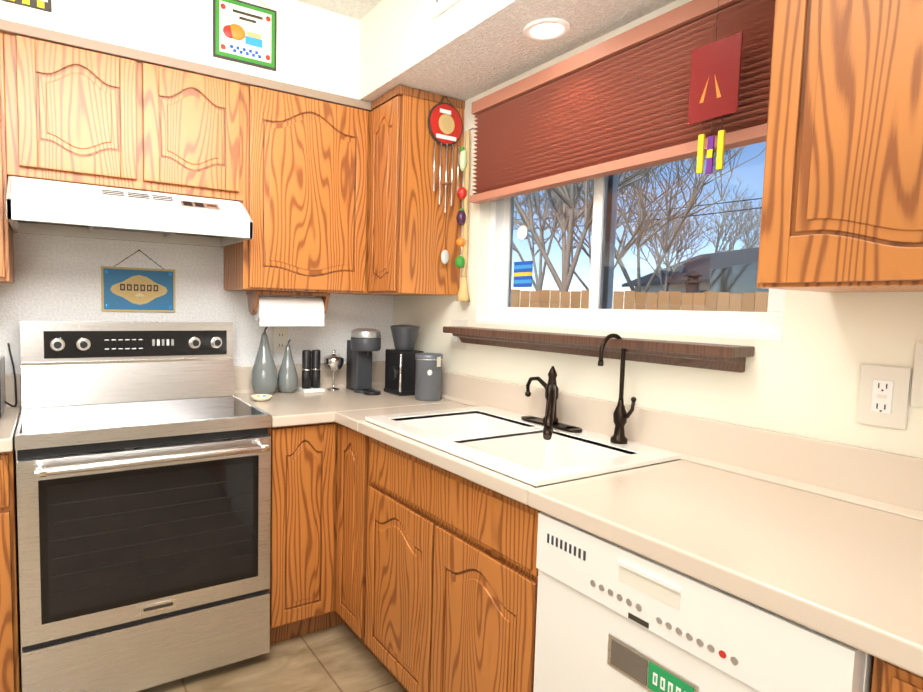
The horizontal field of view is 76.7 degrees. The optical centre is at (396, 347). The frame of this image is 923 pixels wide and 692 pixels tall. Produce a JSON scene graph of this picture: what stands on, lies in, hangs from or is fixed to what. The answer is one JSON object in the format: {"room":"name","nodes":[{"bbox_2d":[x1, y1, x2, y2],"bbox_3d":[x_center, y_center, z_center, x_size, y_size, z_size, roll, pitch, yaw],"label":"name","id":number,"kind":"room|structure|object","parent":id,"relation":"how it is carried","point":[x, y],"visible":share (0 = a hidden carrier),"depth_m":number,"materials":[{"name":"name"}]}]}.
{"room":"kitchen","nodes":[
{"label":"kitchen","id":0,"kind":"room"},
{"bbox_2d":[0,231,393,407],"bbox_3d":[-1.794,-0.126,2.028,4.360,2.520,0.160,-1,5,-31],"label":"wall","id":1,"kind":"structure","parent":0,"point":[57,278],"depth_m":2.40,"materials":[{"name":"paint"}]},
{"bbox_2d":[0,19,13,282],"bbox_3d":[-1.526,-0.630,1.860,0.466,0.816,0.324,-1,5,-31],"label":"upper cabinet","id":2,"kind":"object","parent":1,"relation":"attached to","point":[6,231],"depth_m":1.86,"materials":[{"name":"brown wood"}]},
{"bbox_2d":[8,21,163,192],"bbox_3d":[-1.126,-0.809,2.084,0.458,0.473,0.324,-1,5,-31],"label":"upper cabinet","id":3,"kind":"object","parent":1,"relation":"attached to","point":[87,111],"depth_m":1.95,"materials":[{"name":"brown wood"}]},
{"bbox_2d":[6,176,252,246],"bbox_3d":[-0.970,-0.492,2.135,0.758,0.154,0.442,-1,5,-31],"label":"range hood","id":4,"kind":"object","parent":3,"relation":"attached to","point":[46,207],"visible":1,"depth_m":2.00,"materials":[{"name":"white metal"}]},
{"bbox_2d":[101,249,175,311],"bbox_3d":[-1.048,-0.274,2.359,0.278,0.253,0.010,-1,5,-31],"label":"sign","id":5,"kind":"object","parent":1,"relation":"attached to","point":[125,289],"visible":1,"depth_m":2.36,"materials":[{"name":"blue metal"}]},
{"bbox_2d":[164,56,243,202],"bbox_3d":[-0.851,-0.815,2.248,0.434,0.473,0.324,-1,5,-31],"label":"upper cabinet","id":6,"kind":"object","parent":1,"relation":"attached to","point":[204,104],"depth_m":2.14,"materials":[{"name":"brown wood"}]},
{"bbox_2d":[273,328,287,352],"bbox_3d":[-0.538,-0.035,2.686,0.072,0.116,0.010,-1,5,-31],"label":"electrical outlet","id":7,"kind":"object","parent":1,"relation":"attached to","point":[280,339],"visible":1,"depth_m":2.68,"materials":[{"name":"beige plastic"}]},
{"bbox_2d":[224,74,359,293],"bbox_3d":[-0.418,-0.652,2.499,0.561,0.816,0.361,-1,5,-31],"label":"upper cabinet","id":8,"kind":"object","parent":1,"relation":"attached to","point":[334,193],"depth_m":2.35,"materials":[{"name":"brown wood"}]},
{"bbox_2d":[246,291,329,325],"bbox_3d":[-0.468,-0.169,2.508,0.330,0.147,0.140,-1,5,-31],"label":"paper towel holder","id":9,"kind":"object","parent":8,"relation":"attached to","point":[281,308],"visible":1,"depth_m":2.46,"materials":[{"name":"white paper"}]},
{"bbox_2d":[21,624,405,691],"bbox_3d":[-0.679,1.369,0.019,4.560,0.120,4.960,-1,5,-31],"label":"floor","id":10,"kind":"structure","parent":0,"point":[340,658],"depth_m":2.08,"materials":[{"name":"tile"}]},
{"bbox_2d":[0,444,21,691],"bbox_3d":[-1.486,0.720,1.851,0.476,0.872,0.578,-1,5,-31],"label":"base cabinet","id":11,"kind":"object","parent":10,"relation":"on","point":[10,658],"visible":0.75,"depth_m":1.72,"materials":[{"name":"brown wood"}]},
{"bbox_2d":[0,374,21,452],"bbox_3d":[-1.467,0.204,1.803,0.472,0.156,0.599,-1,5,-31],"label":"countertop","id":12,"kind":"structure","parent":11,"relation":"on","point":[9,419],"depth_m":1.99,"materials":[{"name":"white"}]},
{"bbox_2d":[0,343,16,417],"bbox_3d":[-1.442,0.112,1.981,0.227,0.235,0.307,-1,5,-31],"label":"toaster","id":13,"kind":"object","parent":12,"relation":"on","point":[3,402],"visible":1,"depth_m":2.05,"materials":[{"name":"silver metal"}]},
{"bbox_2d":[15,321,271,691],"bbox_3d":[-0.910,0.532,2.104,0.764,1.235,0.652,-1,5,-31],"label":"range","id":14,"kind":"object","parent":10,"relation":"on","point":[144,541],"visible":1,"depth_m":1.93,"materials":[{"name":"silver metal"}]},
{"bbox_2d":[268,422,380,663],"bbox_3d":[-0.192,0.702,2.487,0.846,0.872,0.813,-1,5,-31],"label":"base cabinet","id":15,"kind":"object","parent":10,"relation":"on","point":[320,481],"visible":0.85,"depth_m":2.18,"materials":[{"name":"brown wood"}]},
{"bbox_2d":[233,366,279,426],"bbox_3d":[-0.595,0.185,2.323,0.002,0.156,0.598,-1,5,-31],"label":"countertop","id":16,"kind":"structure","parent":15,"relation":"on","point":[242,375],"depth_m":2.55,"materials":[{"name":"white"}]},
{"bbox_2d":[251,394,271,400],"bbox_3d":[-0.563,0.207,2.408,0.088,0.022,0.088,-1,5,-31],"label":"dish","id":17,"kind":"object","parent":16,"relation":"on","point":[260,397],"visible":0.96,"depth_m":2.39,"materials":[{"name":"beige ceramic"}]},
{"bbox_2d":[250,326,277,393],"bbox_3d":[-0.587,0.054,2.565,0.119,0.302,0.119,-1,5,-31],"label":"pear figurine","id":18,"kind":"object","parent":16,"relation":"on","point":[264,379],"visible":0.98,"depth_m":2.53,"materials":[{"name":"grey ceramic"}]},
{"bbox_2d":[275,361,922,676],"bbox_3d":[0.466,0.333,1.585,0.623,0.298,2.973,-1,5,-31],"label":"countertop","id":19,"kind":"structure","parent":15,"relation":"on","point":[824,537],"depth_m":1.28,"materials":[{"name":"white"}]},
{"bbox_2d":[277,340,297,392],"bbox_3d":[-0.496,0.082,2.636,0.095,0.241,0.095,-1,5,-31],"label":"pear figurine","id":20,"kind":"object","parent":19,"relation":"on","point":[287,378],"visible":1,"depth_m":2.61,"materials":[{"name":"grey ceramic"}]},
{"bbox_2d":[324,350,343,389],"bbox_3d":[-0.299,0.103,2.749,0.096,0.190,0.096,-1,5,-31],"label":"goblet","id":21,"kind":"object","parent":19,"relation":"on","point":[333,362],"visible":1,"depth_m":2.71,"materials":[{"name":"silver metal"}]},
{"bbox_2d":[346,328,380,394],"bbox_3d":[-0.150,0.056,2.700,0.142,0.298,0.240,-1,5,-31],"label":"coffee machine","id":22,"kind":"object","parent":19,"relation":"on","point":[363,344],"visible":1,"depth_m":2.69,"materials":[{"name":"black plastic"}]},
{"bbox_2d":[384,324,423,395],"bbox_3d":[0.029,0.051,2.671,0.158,0.319,0.170,-1,5,-31],"label":"coffee grinder","id":23,"kind":"object","parent":19,"relation":"on","point":[400,362],"visible":0.98,"depth_m":2.62,"materials":[{"name":"black plastic"}]},
{"bbox_2d":[415,353,442,400],"bbox_3d":[0.143,0.124,2.516,0.121,0.201,0.136,-1,5,-31],"label":"coffee canister","id":24,"kind":"object","parent":19,"relation":"on","point":[428,377],"visible":0.98,"depth_m":2.47,"materials":[{"name":"grey metal"}]},
{"bbox_2d":[365,406,681,487],"bbox_3d":[0.336,0.365,1.826,0.548,0.196,0.840,-1,5,-31],"label":"sink","id":25,"kind":"object","parent":19,"relation":"in","point":[494,439],"depth_m":1.80,"materials":[{"name":"white ceramic"}]},
{"bbox_2d":[521,366,581,439],"bbox_3d":[0.462,0.164,1.882,0.227,0.200,0.310,-1,5,-31],"label":"faucet","id":26,"kind":"object","parent":19,"relation":"on","point":[549,421],"visible":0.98,"depth_m":1.93,"materials":[{"name":"brown metal"}]},
{"bbox_2d":[598,333,635,443],"bbox_3d":[0.636,0.120,1.677,0.128,0.324,0.075,-1,5,-31],"label":"filter faucet","id":27,"kind":"object","parent":19,"relation":"on","point":[621,415],"visible":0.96,"depth_m":1.70,"materials":[{"name":"brown metal"}]},
{"bbox_2d":[365,438,540,691],"bbox_3d":[0.349,0.760,1.844,0.578,0.872,0.849,-1,5,-31],"label":"base cabinet","id":28,"kind":"object","parent":10,"relation":"on","point":[451,584],"visible":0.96,"depth_m":1.63,"materials":[{"name":"brown wood"}]},
{"bbox_2d":[533,512,873,691],"bbox_3d":[0.699,0.816,1.210,0.572,0.868,0.594,-1,5,-31],"label":"dishwasher","id":29,"kind":"object","parent":10,"relation":"on","point":[612,617],"visible":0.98,"depth_m":1.05,"materials":[{"name":"white"}]},
{"bbox_2d":[871,657,922,691],"bbox_3d":[1.058,0.862,0.659,0.578,0.872,0.710,-1,5,-31],"label":"base cabinet","id":30,"kind":"object","parent":10,"relation":"on","point":[888,677],"visible":0.4,"depth_m":0.77,"materials":[{"name":"brown wood"}]},
{"bbox_2d":[0,0,675,101],"bbox_3d":[-0.620,-1.041,-0.129,4.200,0.330,4.600,-1,5,-31],"label":"soffit","id":31,"kind":"structure","parent":0,"point":[464,50],"depth_m":2.08,"materials":[{"name":"white paint"}]},
{"bbox_2d":[2,0,51,11],"bbox_3d":[-1.248,-1.203,1.797,0.300,0.225,0.012,-1,5,-31],"label":"sign","id":32,"kind":"object","parent":31,"relation":"attached to","point":[44,5],"visible":1,"depth_m":1.86,"materials":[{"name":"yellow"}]},
{"bbox_2d":[213,0,276,70],"bbox_3d":[-0.572,-1.222,2.197,0.242,0.273,0.017,-1,5,-31],"label":"sign","id":33,"kind":"object","parent":31,"relation":"attached to","point":[244,32],"visible":1,"depth_m":2.20,"materials":[{"name":"green"}]},
{"bbox_2d":[432,0,458,17],"bbox_3d":[0.283,-1.180,1.697,0.015,0.160,0.620,-1,5,-31],"label":"home sign","id":34,"kind":"object","parent":31,"relation":"attached to","point":[439,7],"visible":1,"depth_m":1.93,"materials":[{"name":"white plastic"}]},
{"bbox_2d":[523,17,570,40],"bbox_3d":[0.467,-0.988,1.800,0.144,0.008,0.144,-1,5,-31],"label":"recessed light","id":35,"kind":"object","parent":31,"relation":"in","point":[547,28],"visible":1,"depth_m":1.79,"materials":[{"name":"white"}]},
{"bbox_2d":[688,0,742,173],"bbox_3d":[0.776,-0.693,1.410,0.008,0.527,0.123,-1,5,-31],"label":"glass ornament","id":36,"kind":"object","parent":31,"relation":"hanging from","point":[715,78],"visible":1,"depth_m":1.41,"materials":[{"name":"red glass"}]},
{"bbox_2d":[295,0,381,19],"bbox_3d":[-0.622,-1.264,-0.173,4.560,0.120,4.960,-1,5,-31],"label":"ceiling","id":37,"kind":"structure","parent":0,"point":[358,9],"depth_m":2.33,"materials":[{"name":"white paint"}]},
{"bbox_2d":[392,0,922,465],"bbox_3d":[1.228,0.010,1.067,0.160,2.520,4.600,-1,5,-31],"label":"wall","id":38,"kind":"structure","parent":0,"point":[802,378],"depth_m":1.47,"materials":[{"name":"white paint"}]},
{"bbox_2d":[356,85,464,295],"bbox_3d":[0.048,-0.641,2.484,0.386,0.816,0.256,-1,5,-31],"label":"upper cabinet","id":39,"kind":"object","parent":38,"relation":"attached to","point":[400,240],"depth_m":2.40,"materials":[{"name":"brown wood"}]},
{"bbox_2d":[428,96,462,263],"bbox_3d":[0.205,-0.692,2.389,0.172,0.688,0.049,-1,5,-31],"label":"wind chime","id":40,"kind":"object","parent":39,"relation":"hanging from","point":[445,125],"visible":0.94,"depth_m":2.38,"materials":[{"name":"grey"}]},
{"bbox_2d":[451,319,466,349],"bbox_3d":[0.266,-0.059,2.505,0.013,0.126,0.105,-1,5,-31],"label":"double light switch","id":41,"kind":"object","parent":38,"relation":"attached to","point":[456,343],"visible":0.52,"depth_m":2.51,"materials":[{"name":"beige"}]},
{"bbox_2d":[455,128,472,301],"bbox_3d":[0.282,-0.552,2.406,0.073,0.718,0.060,-1,5,-31],"label":"string","id":42,"kind":"object","parent":38,"relation":"hanging from","point":[462,217],"visible":1,"depth_m":2.39,"materials":[{"name":"multicoloured wicker"}]},
{"bbox_2d":[443,326,754,372],"bbox_3d":[0.547,-0.013,1.946,0.106,0.068,1.205,-1,5,-31],"label":"shelf","id":43,"kind":"object","parent":38,"relation":"attached to","point":[725,357],"visible":1,"depth_m":1.71,"materials":[{"name":"brown wood"}]},
{"bbox_2d":[470,0,775,203],"bbox_3d":[0.631,-0.739,1.821,0.058,0.393,1.212,-1,5,-31],"label":"window blind","id":44,"kind":"object","parent":38,"relation":"attached to","point":[618,104],"visible":0.75,"depth_m":1.73,"materials":[{"name":"brown fabric"}]},
{"bbox_2d":[476,320,781,340],"bbox_3d":[0.657,-0.066,1.922,0.053,0.012,1.176,-1,5,-31],"label":"window sill","id":45,"kind":"structure","parent":38,"relation":"attached to","point":[714,334],"depth_m":1.72,"materials":[{"name":"white paint"}]},
{"bbox_2d":[487,141,785,334],"bbox_3d":[0.720,-0.468,1.926,0.085,0.811,1.176,-1,5,-31],"label":"window","id":46,"kind":"structure","parent":38,"relation":"in","point":[674,245],"depth_m":1.80,"materials":[{"name":"white plastic"}]},
{"bbox_2d":[513,225,532,286],"bbox_3d":[0.502,-0.363,2.289,0.006,0.243,0.100,-1,5,-31],"label":"suncatcher","id":47,"kind":"object","parent":46,"relation":"attached to","point":[523,270],"visible":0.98,"depth_m":2.29,"materials":[{"name":"blue glass"}]},
{"bbox_2d":[757,0,922,291],"bbox_3d":[1.114,-0.492,0.763,0.326,0.816,1.030,-1,5,-31],"label":"upper cabinet","id":48,"kind":"object","parent":38,"relation":"attached to","point":[842,204],"visible":1,"depth_m":1.01,"materials":[{"name":"brown wood"}]},
{"bbox_2d":[857,364,911,429],"bbox_3d":[1.032,0.103,1.229,0.012,0.128,0.084,-1,5,-31],"label":"outlet","id":49,"kind":"object","parent":38,"relation":"attached to","point":[883,400],"visible":1,"depth_m":1.22,"materials":[{"name":"beige plastic"}]},
{"bbox_2d":[910,343,922,407],"bbox_3d":[1.081,0.058,1.149,0.007,0.130,0.086,-1,5,-31],"label":"electrical outlet plate","id":50,"kind":"object","parent":38,"relation":"attached to","point":[917,393],"visible":1,"depth_m":1.18,"materials":[{"name":"beige plastic"}]}
]}

